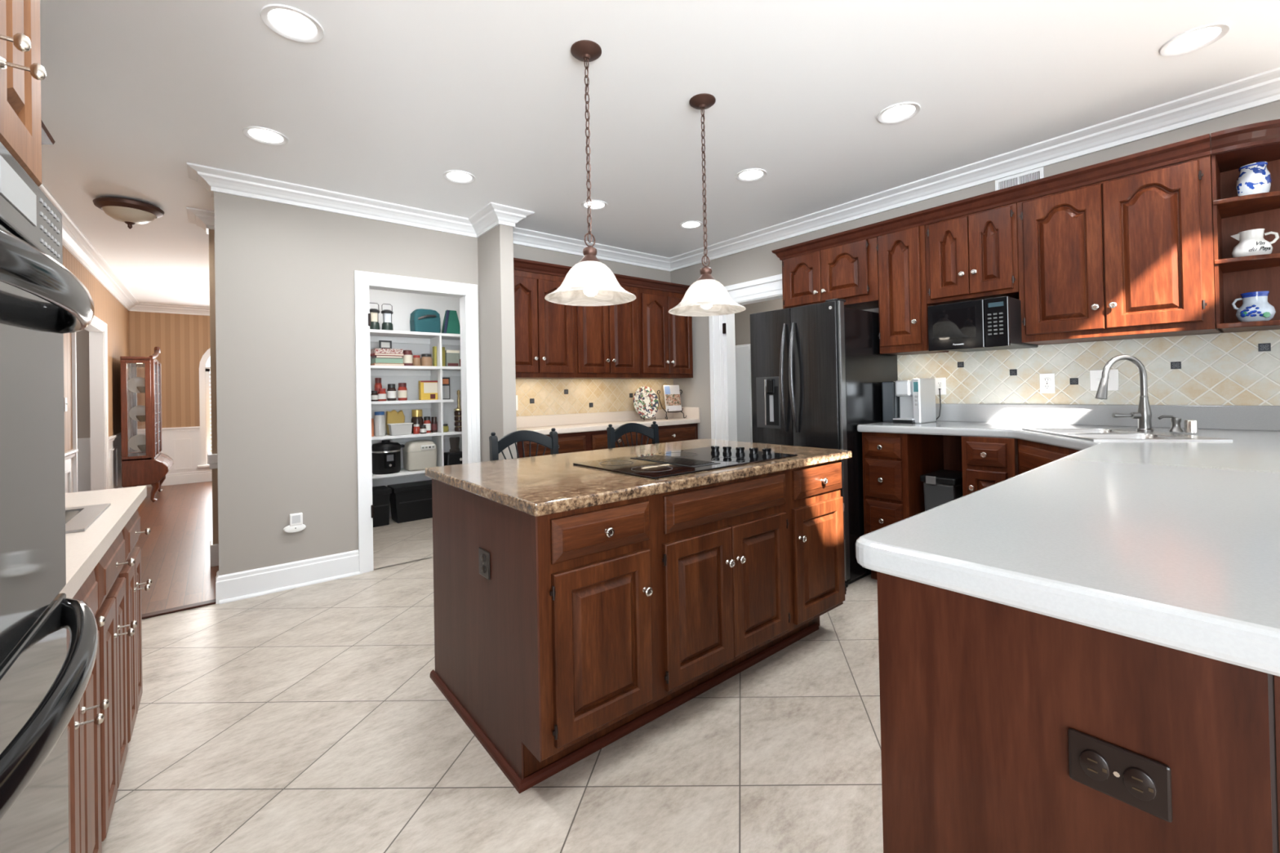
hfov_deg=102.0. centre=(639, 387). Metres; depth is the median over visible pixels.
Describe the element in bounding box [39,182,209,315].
trim
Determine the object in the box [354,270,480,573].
door frame
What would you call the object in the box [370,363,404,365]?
book
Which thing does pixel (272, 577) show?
baseboard
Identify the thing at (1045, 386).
receptacle
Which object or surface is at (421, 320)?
cooler bag
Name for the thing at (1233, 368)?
backsplash
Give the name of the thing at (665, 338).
upper cabinet
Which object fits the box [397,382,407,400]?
jar
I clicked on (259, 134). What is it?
recessed light
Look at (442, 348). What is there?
snack box
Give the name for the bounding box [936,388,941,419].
power cord
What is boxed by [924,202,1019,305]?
upper cabinet
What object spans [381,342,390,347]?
picture
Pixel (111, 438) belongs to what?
trim
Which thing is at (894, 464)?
base cabinet
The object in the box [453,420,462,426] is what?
can
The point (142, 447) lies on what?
bowl
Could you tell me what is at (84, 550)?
countertop
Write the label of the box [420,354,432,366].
jar
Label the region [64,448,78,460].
trim
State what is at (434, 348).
snack bag
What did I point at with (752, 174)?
recessed light
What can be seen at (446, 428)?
tin
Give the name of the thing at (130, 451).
shelf
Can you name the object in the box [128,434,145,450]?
plate
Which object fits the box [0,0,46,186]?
tall cabinet
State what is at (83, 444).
trim
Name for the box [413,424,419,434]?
jar
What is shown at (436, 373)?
pantry shelving
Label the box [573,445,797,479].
cooktop
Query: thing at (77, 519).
bar sink
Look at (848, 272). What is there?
upper cabinet
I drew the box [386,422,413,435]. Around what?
storage box
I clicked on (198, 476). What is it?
baseboard
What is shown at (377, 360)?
book
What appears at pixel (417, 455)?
toaster
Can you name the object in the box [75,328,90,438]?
wall
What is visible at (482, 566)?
receptacle
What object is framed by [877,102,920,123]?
recessed light
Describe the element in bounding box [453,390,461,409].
brass candlestick
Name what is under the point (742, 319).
wall
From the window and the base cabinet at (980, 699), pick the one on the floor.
the base cabinet at (980, 699)
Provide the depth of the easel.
5.21 m
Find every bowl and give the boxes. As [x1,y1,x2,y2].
[135,415,145,422]
[137,386,145,392]
[137,444,146,451]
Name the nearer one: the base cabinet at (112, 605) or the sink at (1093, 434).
the base cabinet at (112, 605)
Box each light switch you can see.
[64,397,67,411]
[1089,368,1118,391]
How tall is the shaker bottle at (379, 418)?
0.235 m
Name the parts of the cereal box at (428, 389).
printed panel, printed panel, printed panel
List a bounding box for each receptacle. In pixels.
[480,553,485,562]
[480,564,485,573]
[1043,377,1050,382]
[1043,384,1050,389]
[1079,749,1110,781]
[1123,767,1157,800]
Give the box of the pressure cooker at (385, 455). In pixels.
[371,440,404,474]
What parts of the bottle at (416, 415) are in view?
lid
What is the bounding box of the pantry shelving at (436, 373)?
[369,328,462,479]
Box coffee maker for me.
[881,377,936,423]
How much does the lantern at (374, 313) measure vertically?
0.271 m
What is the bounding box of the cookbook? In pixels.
[662,385,681,411]
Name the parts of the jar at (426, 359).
lid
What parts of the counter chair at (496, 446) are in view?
post, crest rail, post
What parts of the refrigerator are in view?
dispenser frame, door, handle, handle, door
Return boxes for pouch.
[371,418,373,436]
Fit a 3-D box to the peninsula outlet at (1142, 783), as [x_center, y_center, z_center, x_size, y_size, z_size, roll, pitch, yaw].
[0.556,0.451,0.605,0.010,0.062,0.090,-1,-1,-39]
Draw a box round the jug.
[1231,290,1275,322]
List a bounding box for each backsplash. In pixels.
[515,378,673,416]
[897,329,1279,405]
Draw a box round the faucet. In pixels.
[1094,354,1153,431]
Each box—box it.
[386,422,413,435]
[418,380,437,399]
[441,346,444,366]
[442,377,449,399]
[444,350,459,366]
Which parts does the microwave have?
door, control panel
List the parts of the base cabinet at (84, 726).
door, drawer, pull, door, pull, pull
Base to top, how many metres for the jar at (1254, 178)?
0.156 m
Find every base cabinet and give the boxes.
[66,568,109,852]
[93,530,137,841]
[117,508,151,742]
[516,422,697,457]
[862,431,943,579]
[876,571,1279,852]
[961,435,1017,496]
[1017,439,1079,475]
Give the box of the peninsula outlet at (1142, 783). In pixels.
[1067,728,1172,822]
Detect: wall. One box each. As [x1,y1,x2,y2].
[62,245,128,493]
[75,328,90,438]
[128,311,212,474]
[208,229,218,544]
[213,191,673,575]
[368,288,462,517]
[477,224,516,462]
[670,100,1279,439]
[734,297,782,345]
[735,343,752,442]
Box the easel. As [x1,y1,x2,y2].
[657,389,686,419]
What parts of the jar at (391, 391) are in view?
lid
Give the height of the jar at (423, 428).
0.085 m
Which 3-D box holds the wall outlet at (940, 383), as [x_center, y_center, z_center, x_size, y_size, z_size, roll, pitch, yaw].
[2.007,-0.006,3.469,0.010,0.115,0.072,-1,-1,-39]
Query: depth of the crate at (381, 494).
4.92 m
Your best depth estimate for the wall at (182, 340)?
7.62 m
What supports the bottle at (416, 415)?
on the pantry shelving at (436, 373)
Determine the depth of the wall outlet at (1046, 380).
3.02 m
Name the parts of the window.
sill, shutter frame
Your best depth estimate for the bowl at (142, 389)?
6.28 m
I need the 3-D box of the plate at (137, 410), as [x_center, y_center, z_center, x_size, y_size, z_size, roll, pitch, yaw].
[-6.165,0.323,6.399,0.200,0.197,0.040,-1,-1,-45]
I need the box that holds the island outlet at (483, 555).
[478,546,490,580]
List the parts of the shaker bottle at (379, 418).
lid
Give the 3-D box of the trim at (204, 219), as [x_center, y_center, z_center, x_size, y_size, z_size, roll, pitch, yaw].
[-3.174,-1.229,3.983,0.453,0.106,0.380,-1,-1,-39]
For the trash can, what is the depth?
3.05 m
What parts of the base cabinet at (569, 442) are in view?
drawer, drawer, drawer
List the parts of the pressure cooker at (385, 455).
lid, control panel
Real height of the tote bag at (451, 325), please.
0.255 m
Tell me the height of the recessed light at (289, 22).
0.006 m
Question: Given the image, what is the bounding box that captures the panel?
[942,435,962,471]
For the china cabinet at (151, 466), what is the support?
on the floor
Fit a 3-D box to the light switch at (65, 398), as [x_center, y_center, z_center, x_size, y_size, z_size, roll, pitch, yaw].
[-4.643,0.142,4.198,0.014,0.110,0.070,-1,-1,-39]
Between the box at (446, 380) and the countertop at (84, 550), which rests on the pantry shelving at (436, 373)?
the box at (446, 380)
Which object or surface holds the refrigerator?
on the floor
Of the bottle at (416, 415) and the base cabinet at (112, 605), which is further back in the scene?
the bottle at (416, 415)
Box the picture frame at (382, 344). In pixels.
[378,340,391,348]
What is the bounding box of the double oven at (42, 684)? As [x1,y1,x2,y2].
[0,141,97,852]
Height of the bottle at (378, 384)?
0.225 m
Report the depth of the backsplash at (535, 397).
4.77 m
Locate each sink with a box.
[65,502,110,533]
[1022,428,1232,440]
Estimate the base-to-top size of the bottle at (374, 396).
0.100 m
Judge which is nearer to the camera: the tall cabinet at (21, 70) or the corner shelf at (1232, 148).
the tall cabinet at (21, 70)
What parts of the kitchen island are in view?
panel, drawer, door, knob, molding, knob, door, drawer, knob, knob, door, knob, drawer, door, knob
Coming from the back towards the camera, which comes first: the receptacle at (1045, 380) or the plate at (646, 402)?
the plate at (646, 402)
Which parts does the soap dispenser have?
spout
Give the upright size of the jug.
0.136 m
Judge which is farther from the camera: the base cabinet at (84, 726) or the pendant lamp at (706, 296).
the pendant lamp at (706, 296)
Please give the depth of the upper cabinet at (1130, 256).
2.52 m
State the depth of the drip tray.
3.30 m
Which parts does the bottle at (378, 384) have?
lid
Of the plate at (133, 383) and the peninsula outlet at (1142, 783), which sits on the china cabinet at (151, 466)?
the plate at (133, 383)
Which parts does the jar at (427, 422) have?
lid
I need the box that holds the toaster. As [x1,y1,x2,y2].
[402,440,436,471]
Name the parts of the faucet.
spout, lever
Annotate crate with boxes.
[372,485,391,527]
[386,480,432,523]
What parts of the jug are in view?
handle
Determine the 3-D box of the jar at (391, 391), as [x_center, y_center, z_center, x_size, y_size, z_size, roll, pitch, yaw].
[-2.445,0.052,5.104,0.081,0.165,0.080,-1,-1,-39]
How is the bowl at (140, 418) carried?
on the china cabinet at (151, 466)
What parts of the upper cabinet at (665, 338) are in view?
door, door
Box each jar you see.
[386,383,395,400]
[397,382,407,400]
[413,355,421,365]
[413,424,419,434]
[419,425,426,433]
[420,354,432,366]
[423,416,431,432]
[431,417,437,432]
[1235,161,1271,196]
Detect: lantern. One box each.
[369,302,379,329]
[381,303,393,330]
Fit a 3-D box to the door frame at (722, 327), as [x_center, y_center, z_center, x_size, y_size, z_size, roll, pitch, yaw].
[1.113,0.145,4.665,0.158,2.210,1.155,-1,-1,-39]
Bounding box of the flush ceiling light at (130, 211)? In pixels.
[93,196,164,228]
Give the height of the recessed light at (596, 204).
0.006 m
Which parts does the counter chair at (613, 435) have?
post, crest rail, post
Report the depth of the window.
7.79 m
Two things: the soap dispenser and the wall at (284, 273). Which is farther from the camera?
the wall at (284, 273)
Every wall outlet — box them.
[515,395,517,410]
[933,377,946,395]
[1039,373,1055,393]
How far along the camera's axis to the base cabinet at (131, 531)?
1.78 m
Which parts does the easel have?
scroll leg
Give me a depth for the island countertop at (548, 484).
2.01 m
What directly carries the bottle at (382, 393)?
on the pantry shelving at (436, 373)
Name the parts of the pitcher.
spout, handle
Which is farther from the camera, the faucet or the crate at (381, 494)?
the crate at (381, 494)
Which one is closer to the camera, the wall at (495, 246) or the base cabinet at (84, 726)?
the base cabinet at (84, 726)
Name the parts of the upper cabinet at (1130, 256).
door, knob, knob, door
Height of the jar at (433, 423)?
0.160 m
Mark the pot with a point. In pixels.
(384, 460)
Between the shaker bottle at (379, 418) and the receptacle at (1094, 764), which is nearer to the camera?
the receptacle at (1094, 764)
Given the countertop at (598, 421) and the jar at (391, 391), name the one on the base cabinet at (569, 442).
the countertop at (598, 421)
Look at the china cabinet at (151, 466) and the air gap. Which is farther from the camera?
the china cabinet at (151, 466)
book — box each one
[370,348,403,354]
[370,352,404,356]
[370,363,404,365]
[371,357,403,364]
[372,355,402,358]
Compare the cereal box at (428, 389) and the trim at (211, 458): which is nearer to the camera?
the trim at (211, 458)
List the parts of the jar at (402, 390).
lid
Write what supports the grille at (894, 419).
attached to the coffee maker
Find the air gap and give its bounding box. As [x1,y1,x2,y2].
[1184,419,1198,433]
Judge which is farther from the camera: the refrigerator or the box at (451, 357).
the box at (451, 357)
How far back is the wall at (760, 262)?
4.29 m
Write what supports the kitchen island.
on the floor
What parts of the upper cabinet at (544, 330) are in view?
door, door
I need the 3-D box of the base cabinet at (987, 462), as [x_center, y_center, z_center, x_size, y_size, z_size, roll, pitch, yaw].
[2.066,0.742,2.931,0.632,0.952,0.245,-1,-1,-39]
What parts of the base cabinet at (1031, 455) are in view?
drawer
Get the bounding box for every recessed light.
[242,126,288,145]
[259,4,324,42]
[442,169,475,183]
[581,200,607,209]
[679,221,702,228]
[735,168,766,182]
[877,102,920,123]
[1159,22,1230,56]
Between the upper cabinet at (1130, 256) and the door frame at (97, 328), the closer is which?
the upper cabinet at (1130, 256)
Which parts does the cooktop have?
burner, burner, knob, knob, knob, knob, knob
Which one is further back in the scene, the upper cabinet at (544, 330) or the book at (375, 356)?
the book at (375, 356)
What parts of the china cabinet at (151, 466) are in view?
frame, leg, door glass, leg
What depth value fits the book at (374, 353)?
5.01 m
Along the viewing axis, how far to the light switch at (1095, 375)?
2.82 m
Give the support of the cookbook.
on the easel
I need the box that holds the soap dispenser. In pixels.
[1157,415,1183,432]
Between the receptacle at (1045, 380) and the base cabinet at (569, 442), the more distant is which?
the base cabinet at (569, 442)
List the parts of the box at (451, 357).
printed panel, printed panel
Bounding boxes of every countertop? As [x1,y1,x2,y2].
[59,485,146,598]
[425,438,851,516]
[515,407,700,435]
[855,404,1279,676]
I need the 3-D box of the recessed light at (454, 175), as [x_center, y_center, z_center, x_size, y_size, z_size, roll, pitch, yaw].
[-1.139,-1.324,3.270,0.196,0.006,0.196,-1,-1,-39]
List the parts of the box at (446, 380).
printed panel, printed panel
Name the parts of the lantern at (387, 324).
globe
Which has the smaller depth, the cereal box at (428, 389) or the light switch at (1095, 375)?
the light switch at (1095, 375)
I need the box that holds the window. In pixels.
[197,347,211,467]
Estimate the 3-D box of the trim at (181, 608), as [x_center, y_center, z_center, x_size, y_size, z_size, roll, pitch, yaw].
[-2.976,1.310,2.835,1.050,0.012,0.065,-1,-1,-39]
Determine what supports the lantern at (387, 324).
on the pantry shelving at (436, 373)
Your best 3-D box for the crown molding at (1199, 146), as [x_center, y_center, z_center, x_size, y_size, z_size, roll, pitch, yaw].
[1.908,-1.050,3.282,0.385,0.078,2.310,-1,-1,-39]
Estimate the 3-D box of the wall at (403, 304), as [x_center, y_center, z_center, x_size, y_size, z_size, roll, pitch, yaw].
[-2.193,0.009,4.661,1.900,2.610,1.606,-1,-1,-39]
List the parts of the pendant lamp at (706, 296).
cord, chain, bulb, lamp shade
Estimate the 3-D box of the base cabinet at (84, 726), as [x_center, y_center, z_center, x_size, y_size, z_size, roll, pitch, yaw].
[-1.424,0.839,0.861,0.757,0.862,0.545,-1,-1,-39]
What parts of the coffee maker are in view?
water tank, panel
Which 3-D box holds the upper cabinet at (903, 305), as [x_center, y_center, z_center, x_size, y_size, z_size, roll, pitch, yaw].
[1.796,-0.627,3.434,0.386,0.802,0.301,-1,-1,-39]
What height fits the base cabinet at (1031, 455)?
0.952 m
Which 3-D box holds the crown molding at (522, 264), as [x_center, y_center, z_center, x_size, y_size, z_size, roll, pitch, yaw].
[-0.245,-0.959,4.578,2.095,0.078,0.054,-1,-1,-39]
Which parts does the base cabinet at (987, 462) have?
knob, knob, drawer, door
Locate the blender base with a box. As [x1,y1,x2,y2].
[443,436,462,466]
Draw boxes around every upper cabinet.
[41,120,55,144]
[513,269,575,378]
[564,284,639,378]
[629,287,693,378]
[782,236,878,310]
[875,225,948,355]
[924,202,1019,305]
[1017,152,1220,345]
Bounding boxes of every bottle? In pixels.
[370,391,377,401]
[373,411,386,435]
[374,377,382,393]
[377,388,386,400]
[410,409,423,433]
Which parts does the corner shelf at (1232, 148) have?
panel, cornice, shelf, shelf, shelf, panel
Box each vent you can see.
[630,454,720,467]
[995,166,1044,191]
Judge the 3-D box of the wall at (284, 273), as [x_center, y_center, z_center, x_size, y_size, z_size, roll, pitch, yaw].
[-1.152,-0.013,4.388,3.767,2.610,0.134,-1,-1,-39]
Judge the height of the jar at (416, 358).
0.112 m
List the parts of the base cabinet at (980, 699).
panel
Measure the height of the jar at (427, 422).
0.165 m
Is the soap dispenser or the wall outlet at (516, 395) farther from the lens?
the wall outlet at (516, 395)
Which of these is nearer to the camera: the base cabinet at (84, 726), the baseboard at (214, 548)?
the base cabinet at (84, 726)
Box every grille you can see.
[635,454,714,466]
[893,417,914,420]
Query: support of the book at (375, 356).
on the book at (377, 360)
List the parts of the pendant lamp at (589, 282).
cord, chain, lamp shade, bulb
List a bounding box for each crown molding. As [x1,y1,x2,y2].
[513,257,689,293]
[771,133,1211,260]
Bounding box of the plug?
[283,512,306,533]
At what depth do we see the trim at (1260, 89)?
3.40 m
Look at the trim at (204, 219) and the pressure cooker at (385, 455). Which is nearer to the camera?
the trim at (204, 219)
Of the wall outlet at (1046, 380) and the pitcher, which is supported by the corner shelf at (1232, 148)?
the pitcher
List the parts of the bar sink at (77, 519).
bowl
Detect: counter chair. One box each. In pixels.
[488,427,558,461]
[606,421,658,448]
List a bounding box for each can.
[453,409,461,415]
[453,415,461,421]
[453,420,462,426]
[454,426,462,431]
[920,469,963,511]
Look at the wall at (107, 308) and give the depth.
5.94 m
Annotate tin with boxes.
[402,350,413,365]
[443,423,448,431]
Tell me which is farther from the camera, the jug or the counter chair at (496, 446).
the counter chair at (496, 446)
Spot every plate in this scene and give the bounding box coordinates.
[127,377,145,392]
[128,404,145,421]
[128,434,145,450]
[633,386,658,417]
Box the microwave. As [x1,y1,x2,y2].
[927,296,1038,351]
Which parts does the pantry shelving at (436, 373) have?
shelf, shelf, shelf, shelf, shelf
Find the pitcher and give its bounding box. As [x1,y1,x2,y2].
[1230,228,1279,257]
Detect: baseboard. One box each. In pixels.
[118,470,212,488]
[209,540,218,567]
[215,550,359,604]
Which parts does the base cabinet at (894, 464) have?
knob, knob, knob, drawer, drawer, drawer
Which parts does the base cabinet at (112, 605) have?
door, drawer, door, pull, pull, pull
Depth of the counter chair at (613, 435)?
3.80 m
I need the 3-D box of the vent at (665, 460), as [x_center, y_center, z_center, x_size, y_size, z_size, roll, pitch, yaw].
[0.149,0.329,2.321,0.160,0.002,0.420,-1,-1,-39]
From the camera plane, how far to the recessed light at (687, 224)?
4.30 m
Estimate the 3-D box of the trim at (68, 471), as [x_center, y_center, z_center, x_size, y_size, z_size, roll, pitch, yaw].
[-5.566,0.946,5.479,0.478,0.480,4.943,-1,-1,-32]
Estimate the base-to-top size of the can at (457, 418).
0.055 m
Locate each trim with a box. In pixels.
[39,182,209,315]
[64,438,191,493]
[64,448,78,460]
[77,437,90,492]
[108,426,199,442]
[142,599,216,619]
[186,66,1279,271]
[186,207,214,234]
[207,452,217,469]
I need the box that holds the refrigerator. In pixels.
[750,297,897,587]
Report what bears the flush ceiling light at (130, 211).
attached to the ceiling
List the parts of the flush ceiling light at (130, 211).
lamp shade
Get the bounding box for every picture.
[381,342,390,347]
[665,394,680,405]
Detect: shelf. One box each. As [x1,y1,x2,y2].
[128,448,146,453]
[1210,119,1279,333]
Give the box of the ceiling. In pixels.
[40,0,1279,307]
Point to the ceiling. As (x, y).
(393, 96)
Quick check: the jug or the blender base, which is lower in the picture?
the blender base
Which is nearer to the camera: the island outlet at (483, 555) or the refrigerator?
the island outlet at (483, 555)
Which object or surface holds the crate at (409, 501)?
on the floor
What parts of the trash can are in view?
lid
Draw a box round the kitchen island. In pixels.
[430,460,846,793]
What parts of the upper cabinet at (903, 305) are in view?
door, knob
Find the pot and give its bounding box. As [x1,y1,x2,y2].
[371,448,400,474]
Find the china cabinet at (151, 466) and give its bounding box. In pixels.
[120,346,173,502]
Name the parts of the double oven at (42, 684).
control panel, door, door, handle, handle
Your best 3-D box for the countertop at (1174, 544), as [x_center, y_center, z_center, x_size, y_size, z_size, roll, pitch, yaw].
[1.459,0.189,1.802,2.992,0.160,2.393,-1,-1,-39]
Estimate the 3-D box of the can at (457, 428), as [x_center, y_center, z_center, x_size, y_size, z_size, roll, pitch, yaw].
[-1.893,0.436,5.436,0.100,0.055,0.098,-1,-1,-39]
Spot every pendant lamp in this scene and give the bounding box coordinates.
[544,40,635,306]
[668,93,746,316]
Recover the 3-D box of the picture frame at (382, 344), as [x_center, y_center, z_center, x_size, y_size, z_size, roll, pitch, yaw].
[-2.492,-0.413,5.076,0.112,0.085,0.012,-1,-1,-39]
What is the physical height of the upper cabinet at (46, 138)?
0.851 m
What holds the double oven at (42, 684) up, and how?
in the tall cabinet at (21, 70)
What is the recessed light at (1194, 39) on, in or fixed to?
in the ceiling
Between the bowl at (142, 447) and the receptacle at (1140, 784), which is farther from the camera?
the bowl at (142, 447)
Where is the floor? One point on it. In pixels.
(313, 718)
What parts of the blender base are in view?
motor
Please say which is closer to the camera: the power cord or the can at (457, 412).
the power cord
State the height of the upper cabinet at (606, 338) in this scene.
0.857 m
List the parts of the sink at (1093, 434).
bowl, bowl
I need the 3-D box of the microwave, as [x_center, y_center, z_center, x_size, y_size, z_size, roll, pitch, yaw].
[2.004,-0.345,3.026,0.542,0.262,0.395,-1,-1,-39]
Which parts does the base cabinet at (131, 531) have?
door, drawer, door, pull, pull, pull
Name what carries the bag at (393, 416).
on the pantry shelving at (436, 373)
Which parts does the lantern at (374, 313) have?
globe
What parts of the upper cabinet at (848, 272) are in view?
door, door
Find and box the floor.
[101,480,883,852]
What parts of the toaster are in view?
lid, control panel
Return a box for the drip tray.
[893,419,915,423]
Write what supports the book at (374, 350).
on the book at (374, 353)
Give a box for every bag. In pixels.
[386,409,404,435]
[409,308,440,333]
[432,346,436,366]
[441,310,460,333]
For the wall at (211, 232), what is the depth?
3.86 m
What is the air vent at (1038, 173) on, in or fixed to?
in the wall at (760, 262)
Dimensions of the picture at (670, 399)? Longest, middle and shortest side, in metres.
0.200 x 0.115 x 0.002 m
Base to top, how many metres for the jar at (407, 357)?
0.160 m
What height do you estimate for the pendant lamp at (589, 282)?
1.000 m
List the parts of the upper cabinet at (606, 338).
door, door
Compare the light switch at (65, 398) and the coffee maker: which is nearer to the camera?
the coffee maker
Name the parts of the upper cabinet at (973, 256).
door, knob, knob, door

